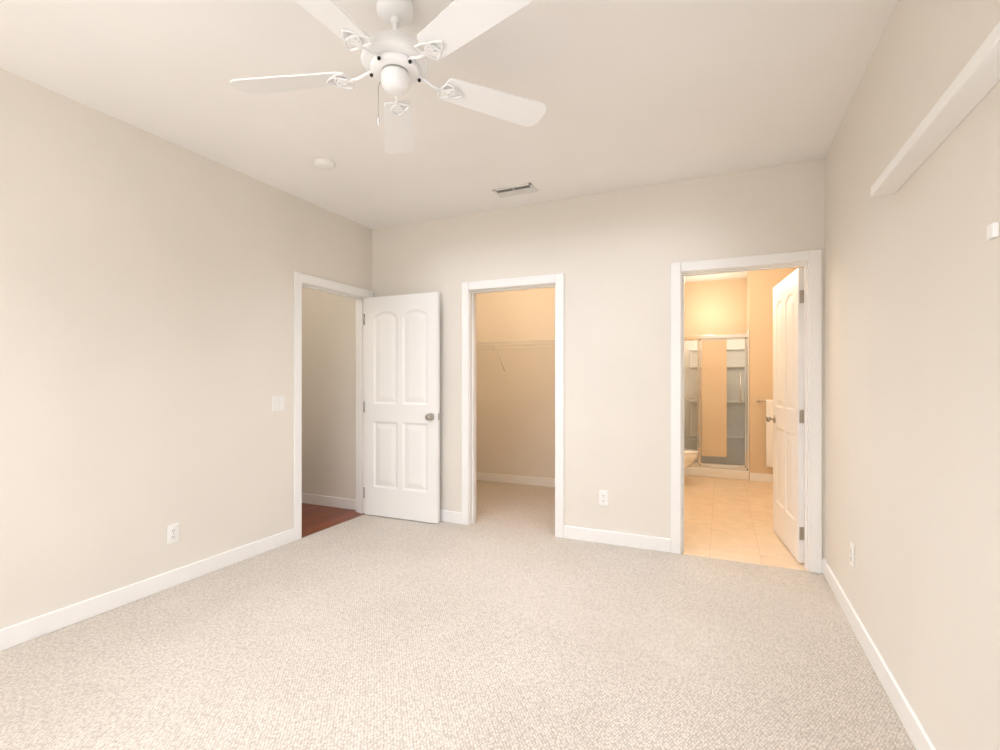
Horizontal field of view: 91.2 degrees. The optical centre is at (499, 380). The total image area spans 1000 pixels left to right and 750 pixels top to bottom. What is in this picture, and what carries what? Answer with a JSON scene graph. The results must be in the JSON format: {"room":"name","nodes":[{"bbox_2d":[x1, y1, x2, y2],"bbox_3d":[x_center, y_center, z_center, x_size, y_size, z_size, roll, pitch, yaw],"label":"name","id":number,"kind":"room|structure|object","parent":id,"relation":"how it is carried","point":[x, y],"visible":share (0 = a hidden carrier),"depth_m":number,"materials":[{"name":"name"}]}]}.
{"room":"empty bedroom","nodes":[
{"label":"empty bedroom","id":0,"kind":"room"},
{"bbox_2d":[0,68,371,628],"bbox_3d":[-2.230,-0.100,2.609,0.120,2.700,4.860,0,0,24],"label":"wall","id":1,"kind":"structure","parent":0,"point":[146,326],"depth_m":2.79,"materials":[{"name":"paint"}]},
{"bbox_2d":[0,528,293,650],"bbox_3d":[-2.364,1.200,2.150,0.014,0.100,3.674,0,0,24],"label":"baseboard","id":2,"kind":"structure","parent":1,"relation":"attached to","point":[29,629],"depth_m":2.75,"materials":[{"name":"white wood"}]},
{"bbox_2d":[167,523,178,544],"bbox_3d":[-1.990,0.930,2.983,0.010,0.116,0.070,0,0,24],"label":"electrical outlet","id":3,"kind":"object","parent":1,"relation":"attached to","point":[172,533],"visible":1,"depth_m":2.98,"materials":[{"name":"white plastic"}]},
{"bbox_2d":[272,396,284,411],"bbox_3d":[-1.667,0.170,3.693,0.014,0.116,0.116,0,0,24],"label":"switch plate","id":4,"kind":"object","parent":1,"relation":"attached to","point":[278,403],"visible":1,"depth_m":3.69,"materials":[{"name":"white plastic"}]},
{"bbox_2d":[294,271,372,540],"bbox_3d":[-1.475,0.197,4.281,0.152,2.106,0.942,0,0,24],"label":"trim","id":5,"kind":"structure","parent":1,"relation":"attached to","point":[359,295],"depth_m":4.12,"materials":[{"name":"white wood"}]},
{"bbox_2d":[363,292,439,523],"bbox_3d":[-0.898,0.233,4.442,0.796,2.018,0.156,0,0,24],"label":"entry door","id":6,"kind":"structure","parent":1,"relation":"in","point":[401,406],"depth_m":4.41,"materials":[{"name":"painted wood"},{"name":"satin nickel"}]},
{"bbox_2d":[302,503,364,537],"bbox_3d":[-2.293,1.280,3.927,1.320,0.060,2.510,0,0,24],"label":"floor","id":7,"kind":"structure","parent":0,"point":[316,518],"depth_m":4.52,"materials":[{"name":"brown wood"}]},
{"bbox_2d":[0,0,897,282],"bbox_3d":[-0.114,-1.500,3.809,5.390,0.100,8.790,0,0,24],"label":"ceiling","id":8,"kind":"structure","parent":0,"point":[630,94],"depth_m":2.44,"materials":[{"name":"paint"}]},
{"bbox_2d":[313,157,334,169],"bbox_3d":[-1.163,-1.432,3.246,0.136,0.036,0.136,0,0,24],"label":"smoke detector","id":9,"kind":"object","parent":8,"relation":"attached to","point":[321,163],"visible":1,"depth_m":3.21,"materials":[{"name":"white plastic"}]},
{"bbox_2d":[230,0,545,153],"bbox_3d":[-0.426,-1.214,1.842,1.284,0.471,1.237,0,0,24],"label":"ceiling fan","id":10,"kind":"object","parent":8,"relation":"hanging from","point":[394,60],"visible":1,"depth_m":1.85,"materials":[{"name":"white painted metal"},{"name":"white painted wood"},{"name":"frosted glass"}]},
{"bbox_2d":[492,183,537,197],"bbox_3d":[0.116,-1.446,3.722,0.310,0.008,0.160,0,0,24],"label":"ceiling vent","id":11,"kind":"object","parent":8,"relation":"in","point":[515,190],"visible":1,"depth_m":3.71,"materials":[{"name":"white metal"}]},
{"bbox_2d":[0,480,915,749],"bbox_3d":[-0.123,1.280,2.683,3.660,0.060,6.490,0,0,24],"label":"floor","id":12,"kind":"structure","parent":0,"point":[368,632],"depth_m":2.23,"materials":[{"name":"beige carpet"}]},
{"bbox_2d":[476,287,554,478],"bbox_3d":[0.518,-0.100,5.888,1.950,2.700,0.120,0,0,24],"label":"wall","id":13,"kind":"structure","parent":0,"point":[515,419],"depth_m":5.97,"materials":[{"name":"paint"}]},
{"bbox_2d":[476,472,554,486],"bbox_3d":[0.436,1.200,5.852,1.830,0.100,0.014,0,0,24],"label":"baseboard","id":14,"kind":"structure","parent":13,"relation":"attached to","point":[527,480],"depth_m":5.95,"materials":[{"name":"white wood"}]},
{"bbox_2d":[476,339,554,373],"bbox_3d":[0.374,-0.277,5.715,1.824,0.374,0.314,0,0,24],"label":"wire closet shelf","id":15,"kind":"object","parent":13,"relation":"attached to","point":[511,342],"visible":0.6,"depth_m":5.74,"materials":[{"name":"white metal"}]},
{"bbox_2d":[302,158,824,557],"bbox_3d":[0.050,-0.100,4.171,5.390,2.700,0.135,0,0,24],"label":"wall","id":16,"kind":"structure","parent":0,"point":[617,253],"depth_m":3.80,"materials":[{"name":"paint"}]},
{"bbox_2d":[302,493,355,509],"bbox_3d":[-1.849,1.200,4.947,1.050,0.100,0.014,0,0,24],"label":"baseboard","id":17,"kind":"structure","parent":16,"relation":"attached to","point":[337,502],"depth_m":4.87,"materials":[{"name":"white wood"}]},
{"bbox_2d":[440,510,461,523],"bbox_3d":[-0.780,1.200,4.481,0.982,0.100,0.014,0,0,24],"label":"baseboard","id":18,"kind":"structure","parent":16,"relation":"attached to","point":[451,517],"depth_m":4.32,"materials":[{"name":"white wood"}]},
{"bbox_2d":[462,273,563,537],"bbox_3d":[0.116,0.197,4.150,0.923,2.106,0.152,0,0,24],"label":"trim","id":19,"kind":"structure","parent":16,"relation":"attached to","point":[470,290],"depth_m":4.23,"materials":[{"name":"white wood"}]},
{"bbox_2d":[599,490,607,505],"bbox_3d":[0.797,0.900,3.772,0.070,0.116,0.010,0,0,24],"label":"electrical outlet","id":20,"kind":"object","parent":16,"relation":"attached to","point":[603,497],"visible":1,"depth_m":3.77,"materials":[{"name":"white plastic"}]},
{"bbox_2d":[564,525,670,552],"bbox_3d":[0.876,1.200,3.733,0.806,0.100,0.014,0,0,24],"label":"baseboard","id":21,"kind":"structure","parent":16,"relation":"attached to","point":[622,539],"depth_m":3.71,"materials":[{"name":"white wood"}]},
{"bbox_2d":[671,249,821,572],"bbox_3d":[1.695,0.197,3.437,0.931,2.106,0.152,0,0,24],"label":"trim","id":22,"kind":"structure","parent":16,"relation":"attached to","point":[810,261],"depth_m":3.27,"materials":[{"name":"white wood"}]},
{"bbox_2d":[766,267,803,562],"bbox_3d":[2.158,0.233,3.723,0.190,2.018,0.779,0,0,24],"label":"door","id":23,"kind":"structure","parent":16,"relation":"in","point":[787,418],"depth_m":3.58,"materials":[{"name":"white painted wood"}]},
{"bbox_2d":[684,278,746,335],"bbox_3d":[2.896,-0.100,7.207,1.300,2.700,0.120,0,0,24],"label":"wall","id":24,"kind":"structure","parent":0,"point":[715,307],"depth_m":7.05,"materials":[{"name":"paint"}]},
{"bbox_2d":[682,475,807,570],"bbox_3d":[2.407,1.280,5.272,2.000,0.060,4.050,0,0,24],"label":"floor","id":25,"kind":"structure","parent":0,"point":[728,519],"depth_m":4.33,"materials":[{"name":"beige tile"}]},
{"bbox_2d":[684,449,697,484],"bbox_3d":[2.033,0.853,5.972,0.719,0.795,0.470,0,0,24],"label":"toilet","id":26,"kind":"object","parent":25,"relation":"on","point":[690,456],"visible":0.17,"depth_m":5.76,"materials":[{"name":"white ceramic"}]},
{"bbox_2d":[684,329,748,479],"bbox_3d":[2.701,0.300,6.773,1.294,1.900,0.825,0,0,24],"label":"shower enclosure","id":27,"kind":"object","parent":25,"relation":"on","point":[716,402],"visible":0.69,"depth_m":6.42,"materials":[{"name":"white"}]},
{"bbox_2d":[747,267,800,479],"bbox_3d":[3.643,-0.100,6.431,0.700,2.700,0.920,0,0,24],"label":"wall","id":28,"kind":"structure","parent":0,"point":[761,284],"depth_m":6.11,"materials":[{"name":"paint"}]},
{"bbox_2d":[750,473,772,481],"bbox_3d":[3.397,1.200,6.029,0.578,0.100,0.014,0,0,24],"label":"baseboard","id":29,"kind":"structure","parent":28,"relation":"attached to","point":[761,477],"depth_m":6.09,"materials":[{"name":"white wood"}]},
{"bbox_3d":[3.412,0.250,5.993,0.480,0.040,0.068,0,0,24],"label":"towel bar","id":30,"kind":"object","parent":28,"relation":"attached to","visible":0},
{"bbox_2d":[766,400,772,466],"bbox_3d":[3.388,0.640,5.975,0.250,0.820,0.040,0,0,24],"label":"hanging towel","id":31,"kind":"object","parent":30,"relation":"hanging from","point":[769,437],"visible":0.31,"depth_m":5.99,"materials":[{"name":"white fabric"}]},
{"bbox_2d":[825,0,999,749],"bbox_3d":[1.190,-0.100,0.999,0.120,2.700,4.740,0,0,24],"label":"wall","id":32,"kind":"structure","parent":0,"point":[912,389],"depth_m":1.65,"materials":[{"name":"paint"}]},
{"bbox_2d":[850,542,853,567],"bbox_3d":[1.802,0.890,2.511,0.010,0.116,0.070,0,0,24],"label":"electrical outlet","id":33,"kind":"object","parent":32,"relation":"attached to","point":[851,554],"visible":1,"depth_m":2.50,"materials":[{"name":"white plastic"}]},
{"bbox_2d":[823,559,935,749],"bbox_3d":[1.151,1.200,1.075,0.014,0.100,4.606,0,0,24],"label":"baseboard","id":34,"kind":"structure","parent":32,"relation":"attached to","point":[914,728],"depth_m":2.00,"materials":[{"name":"white wood"}]},
{"bbox_2d":[871,21,999,196],"bbox_3d":[1.082,-0.744,0.998,0.078,0.037,2.010,0,0,24],"label":"shelf","id":35,"kind":"object","parent":32,"relation":"attached to","point":[974,83],"visible":1,"depth_m":1.34,"materials":[{"name":"white wood"}]},
{"bbox_2d":[987,222,998,239],"bbox_3d":[1.211,-0.368,1.204,0.012,0.036,0.032,0,0,24],"label":"bracket","id":36,"kind":"object","parent":32,"relation":"attached to","point":[992,230],"visible":1,"depth_m":1.19,"materials":[{"name":"white plastic"}]}
]}

